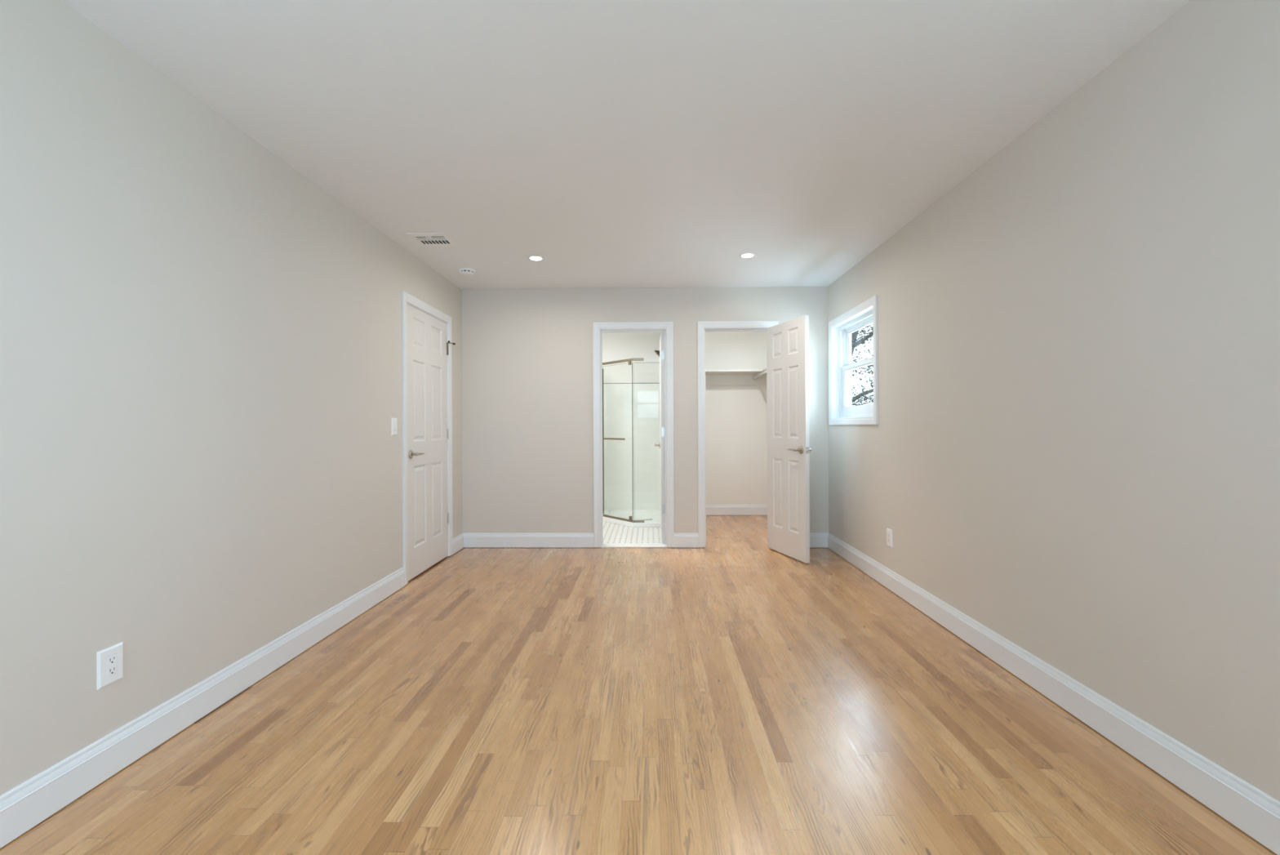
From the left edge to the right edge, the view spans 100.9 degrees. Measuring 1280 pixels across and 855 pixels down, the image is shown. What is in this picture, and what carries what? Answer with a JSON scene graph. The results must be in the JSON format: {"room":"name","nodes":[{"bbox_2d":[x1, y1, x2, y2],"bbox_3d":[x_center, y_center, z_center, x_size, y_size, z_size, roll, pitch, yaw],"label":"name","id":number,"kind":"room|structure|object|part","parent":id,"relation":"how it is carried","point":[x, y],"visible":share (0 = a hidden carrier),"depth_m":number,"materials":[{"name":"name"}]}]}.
{"room":"empty bedroom","nodes":[
{"label":"empty bedroom","id":0,"kind":"room"},
{"bbox_2d":[0,0,462,795],"bbox_3d":[-1.802,-0.076,2.043,0.120,2.440,5.916,0,0,1],"label":"wall","id":1,"kind":"structure","parent":0,"point":[201,460],"depth_m":1.93,"materials":[{"name":"grey paint"}]},
{"bbox_2d":[96,641,123,689],"bbox_3d":[-1.740,0.783,1.737,0.009,0.122,0.082,0,0,1],"label":"wall outlet","id":2,"kind":"object","parent":1,"relation":"attached to","point":[109,660],"visible":1,"depth_m":1.73,"materials":[{"name":"white plastic"}]},
{"bbox_2d":[106,653,116,677],"bbox_3d":[-1.739,0.783,1.737,0.006,0.066,0.033,0,0,1],"label":"receptacle","id":3,"kind":"object","parent":2,"relation":"attached to","point":[111,658],"depth_m":1.73,"materials":[{"name":"white plastic"}]},
{"bbox_2d":[0,566,404,848],"bbox_3d":[-1.740,1.074,1.440,0.017,0.134,4.707,0,0,1],"label":"baseboard","id":4,"kind":"structure","parent":1,"relation":"attached to","point":[26,805],"depth_m":1.90,"materials":[{"name":"white paint"}]},
{"bbox_2d":[391,417,397,435],"bbox_3d":[-1.703,-0.006,3.670,0.012,0.122,0.078,0,0,1],"label":"light switch","id":5,"kind":"object","parent":1,"relation":"attached to","point":[393,420],"visible":1,"depth_m":3.66,"materials":[{"name":"white plastic"}]},
{"bbox_2d":[401,290,453,585],"bbox_3d":[-1.749,0.078,4.250,0.137,2.118,0.915,0,0,1],"label":"door frame","id":6,"kind":"structure","parent":1,"relation":"attached to","point":[406,298],"depth_m":3.86,"materials":[{"name":"white paint"}]},
{"bbox_2d":[406,303,455,580],"bbox_3d":[-1.685,0.109,4.265,0.097,2.036,0.828,0,0,1],"label":"door","id":7,"kind":"structure","parent":1,"relation":"in","point":[428,432],"depth_m":4.21,"materials":[{"name":"white paint"}]},
{"bbox_3d":[-1.670,0.200,3.977,0.048,0.024,0.131,0,0,1],"label":"lever handle","id":8,"kind":"part","parent":7,"relation":"part of","materials":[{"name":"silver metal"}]},
{"bbox_2d":[61,0,1191,289],"bbox_3d":[-0.531,-1.363,2.973,4.833,0.120,8.170,0,0,1],"label":"ceiling","id":9,"kind":"structure","parent":0,"point":[615,144],"depth_m":2.16,"materials":[{"name":"white paint"}]},
{"bbox_2d":[407,231,457,246],"bbox_3d":[-1.431,-1.296,3.654,0.250,0.010,0.262,0,0,1],"label":"ceiling vent","id":10,"kind":"object","parent":9,"relation":"in","point":[425,239],"visible":1,"depth_m":3.64,"materials":[{"name":"white plastic"}]},
{"bbox_2d":[458,267,475,275],"bbox_3d":[-1.432,-1.284,4.376,0.136,0.038,0.136,0,0,1],"label":"smoke detector","id":11,"kind":"object","parent":9,"relation":"attached to","point":[464,271],"visible":1,"depth_m":4.34,"materials":[{"name":"white plastic"}]},
{"bbox_2d":[528,255,543,260],"bbox_3d":[-0.802,-1.301,4.067,0.116,0.006,0.116,0,0,1],"label":"recessed light","id":12,"kind":"object","parent":9,"relation":"in","point":[531,257],"visible":1,"depth_m":4.06,"materials":[{"name":"white plastic"}]},
{"bbox_2d":[739,252,755,257],"bbox_3d":[0.819,-1.308,4.021,0.116,0.006,0.116,0,0,1],"label":"recessed light","id":13,"kind":"object","parent":9,"relation":"in","point":[748,255],"visible":1,"depth_m":4.01,"materials":[{"name":"white plastic"}]},
{"bbox_2d":[603,520,661,542],"bbox_3d":[-0.573,1.156,6.013,2.050,0.050,1.864,0,0,1],"label":"floor","id":14,"kind":"structure","parent":0,"point":[612,532],"depth_m":5.58,"materials":[{"name":"tile"}]},
{"bbox_2d":[602,357,660,527],"bbox_3d":[-0.012,0.170,6.444,0.938,1.913,0.975,0,0,1],"label":"shower enclosure","id":15,"kind":"object","parent":14,"relation":"on","point":[633,517],"visible":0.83,"depth_m":6.30,"materials":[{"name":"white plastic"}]},
{"bbox_3d":[-0.228,-0.771,6.164,0.657,0.028,0.094,0,0,41],"label":"header rail","id":16,"kind":"part","parent":15,"relation":"part of","materials":[{"name":"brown metal"}]},
{"bbox_3d":[-0.220,1.065,6.168,0.657,0.024,0.094,0,0,41],"label":"rail","id":17,"kind":"part","parent":15,"relation":"part of","materials":[{"name":"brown metal"}]},
{"bbox_2d":[602,331,664,510],"bbox_3d":[-0.558,-0.091,7.002,2.050,2.440,0.120,0,0,1],"label":"wall","id":18,"kind":"structure","parent":0,"point":[615,345],"depth_m":6.93,"materials":[{"name":"white paint"}]},
{"bbox_2d":[603,382,665,509],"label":"shower door","id":19,"kind":"structure","parent":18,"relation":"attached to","point":[617,397],"depth_m":6.92,"materials":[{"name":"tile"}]},
{"bbox_2d":[0,515,1276,854],"bbox_3d":[-0.572,1.137,2.923,4.634,0.001,7.758,0,0,1],"label":"floor","id":20,"kind":"structure","parent":0,"point":[735,694],"depth_m":1.94,"materials":[{"name":"brown wood"}]},
{"bbox_2d":[600,542,666,547],"bbox_3d":[-0.056,1.124,5.032,0.618,0.012,0.147,0,0,1],"label":"threshold","id":21,"kind":"object","parent":20,"relation":"on","point":[605,544],"visible":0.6,"depth_m":5.00,"materials":[{"name":"white stone"}]},
{"bbox_2d":[461,286,828,547],"bbox_3d":[-0.021,-0.090,5.027,3.564,2.440,0.120,0,0,1],"label":"wall","id":22,"kind":"structure","parent":0,"point":[527,381],"depth_m":4.98,"materials":[{"name":"grey paint"}]},
{"bbox_2d":[453,533,593,554],"bbox_3d":[-1.059,1.064,4.843,1.245,0.134,0.294,0,0,1],"label":"baseboard","id":23,"kind":"structure","parent":22,"relation":"attached to","point":[462,540],"depth_m":4.97,"materials":[{"name":"white paint"}]},
{"bbox_2d":[592,321,674,546],"bbox_3d":[-0.060,0.070,5.020,0.754,2.118,0.137,0,0,1],"label":"door frame","id":24,"kind":"structure","parent":22,"relation":"attached to","point":[598,328],"depth_m":4.96,"materials":[{"name":"white paint"}]},
{"bbox_2d":[654,332,665,542],"bbox_3d":[0.204,0.099,5.395,0.094,2.036,0.625,0,0,0],"label":"door","id":25,"kind":"structure","parent":22,"relation":"in","point":[661,445],"depth_m":5.09,"materials":[{"name":"white paint"}]},
{"bbox_2d":[674,533,698,547],"bbox_3d":[0.433,1.057,4.952,0.227,0.134,0.017,0,0,1],"label":"baseboard","id":26,"kind":"structure","parent":22,"relation":"attached to","point":[681,540],"depth_m":4.95,"materials":[{"name":"white paint"}]},
{"bbox_2d":[697,320,778,546],"bbox_3d":[0.920,0.066,5.000,0.754,2.118,0.137,0,0,1],"label":"door frame","id":27,"kind":"structure","parent":22,"relation":"attached to","point":[708,326],"depth_m":4.94,"materials":[{"name":"white paint"}]},
{"bbox_2d":[766,315,811,563],"bbox_3d":[1.288,0.096,4.628,0.151,2.036,0.624,0,0,-17],"label":"door","id":28,"kind":"structure","parent":22,"relation":"in","point":[787,342],"depth_m":4.57,"materials":[{"name":"white paint"}]},
{"bbox_3d":[1.294,0.186,4.435,0.048,0.024,0.131,0,0,-17],"label":"lever handle","id":29,"kind":"part","parent":28,"relation":"part of","materials":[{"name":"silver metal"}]},
{"bbox_2d":[705,330,767,504],"bbox_3d":[1.190,-0.098,6.806,1.213,2.440,0.120,0,0,1],"label":"wall","id":30,"kind":"structure","parent":0,"point":[736,424],"depth_m":6.75,"materials":[{"name":"white paint"}]},
{"bbox_2d":[705,367,766,385],"bbox_3d":[1.170,-0.542,5.914,1.211,0.305,1.661,0,0,1],"label":"closet shelf","id":31,"kind":"object","parent":30,"relation":"attached to","point":[713,377],"visible":0.32,"depth_m":6.72,"materials":[{"name":"white paint"}]},
{"bbox_3d":[1.443,-0.633,5.979,0.033,0.033,1.483,0,0,1],"label":"rod","id":32,"kind":"part","parent":31,"relation":"part of","materials":[{"name":"white paint"}]},
{"bbox_2d":[706,504,767,515],"bbox_3d":[1.177,1.052,5.907,1.213,0.134,1.682,0,0,1],"label":"baseboard","id":33,"kind":"structure","parent":30,"relation":"attached to","point":[711,509],"depth_m":6.73,"materials":[{"name":"white paint"}]},
{"bbox_2d":[827,0,1279,801],"bbox_3d":[1.804,-0.093,2.849,0.170,2.440,8.008,0,0,1],"label":"wall","id":34,"kind":"structure","parent":0,"point":[1073,448],"depth_m":1.89,"materials":[{"name":"grey paint"}]},
{"bbox_2d":[828,294,878,424],"bbox_3d":[1.823,-0.495,4.359,0.188,0.946,1.020,0,0,1],"label":"window","id":35,"kind":"structure","parent":34,"relation":"in","point":[842,411],"depth_m":4.65,"materials":[{"name":"white paint"}]},
{"bbox_3d":[1.856,-0.495,4.359,0.102,0.825,0.898,0,0,1],"label":"frame","id":36,"kind":"part","parent":35,"relation":"part of","materials":[{"name":"white plastic"}]},
{"bbox_3d":[1.835,-0.326,4.359,0.030,0.448,0.858,0,0,1],"label":"sash","id":37,"kind":"part","parent":35,"relation":"part of","materials":[{"name":"white plastic"}]},
{"bbox_3d":[1.874,-0.700,4.358,0.030,0.376,0.858,0,0,1],"label":"sash","id":38,"kind":"part","parent":35,"relation":"part of","materials":[{"name":"white plastic"}]},
{"bbox_2d":[886,528,892,547],"bbox_3d":[1.734,0.768,3.675,0.009,0.122,0.082,0,0,1],"label":"wall outlet","id":39,"kind":"object","parent":34,"relation":"attached to","point":[889,532],"visible":1,"depth_m":3.67,"materials":[{"name":"white plastic"}]},
{"bbox_2d":[887,532,889,542],"bbox_3d":[1.734,0.768,3.675,0.006,0.066,0.033,0,0,1],"label":"receptacle","id":40,"kind":"object","parent":39,"relation":"attached to","point":[888,533],"depth_m":3.68,"materials":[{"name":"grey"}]},
{"bbox_2d":[809,533,1279,854],"bbox_3d":[1.474,1.059,1.982,0.464,0.134,5.916,0,0,1],"label":"baseboard","id":41,"kind":"structure","parent":34,"relation":"attached to","point":[1246,806],"depth_m":1.90,"materials":[{"name":"white paint"}]},
{"bbox_3d":[0.508,-0.094,6.059,0.120,2.440,1.964,0,0,1],"label":"wall partition","id":42,"kind":"structure","parent":0,"visible":0},
{"bbox_2d":[654,350,659,356],"bbox_3d":[0.313,-0.907,6.343,0.279,0.133,0.112,0,0,1],"label":"shower","id":43,"kind":"object","parent":42,"relation":"attached to","point":[657,352],"visible":0.28,"depth_m":6.31,"materials":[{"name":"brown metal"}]},
{"label":"outside","id":44,"kind":"structure","parent":0,"visible":0},
{"label":"ground","id":45,"kind":"structure","parent":44,"visible":0},
{"bbox_2d":[851,323,873,405],"bbox_3d":[3.424,-1.535,9.711,3.652,6.801,1.730,0,0,31],"label":"tree","id":46,"kind":"object","parent":45,"relation":"on","point":[855,342],"visible":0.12,"depth_m":9.36,"materials":[{"name":"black plant"}]}
]}

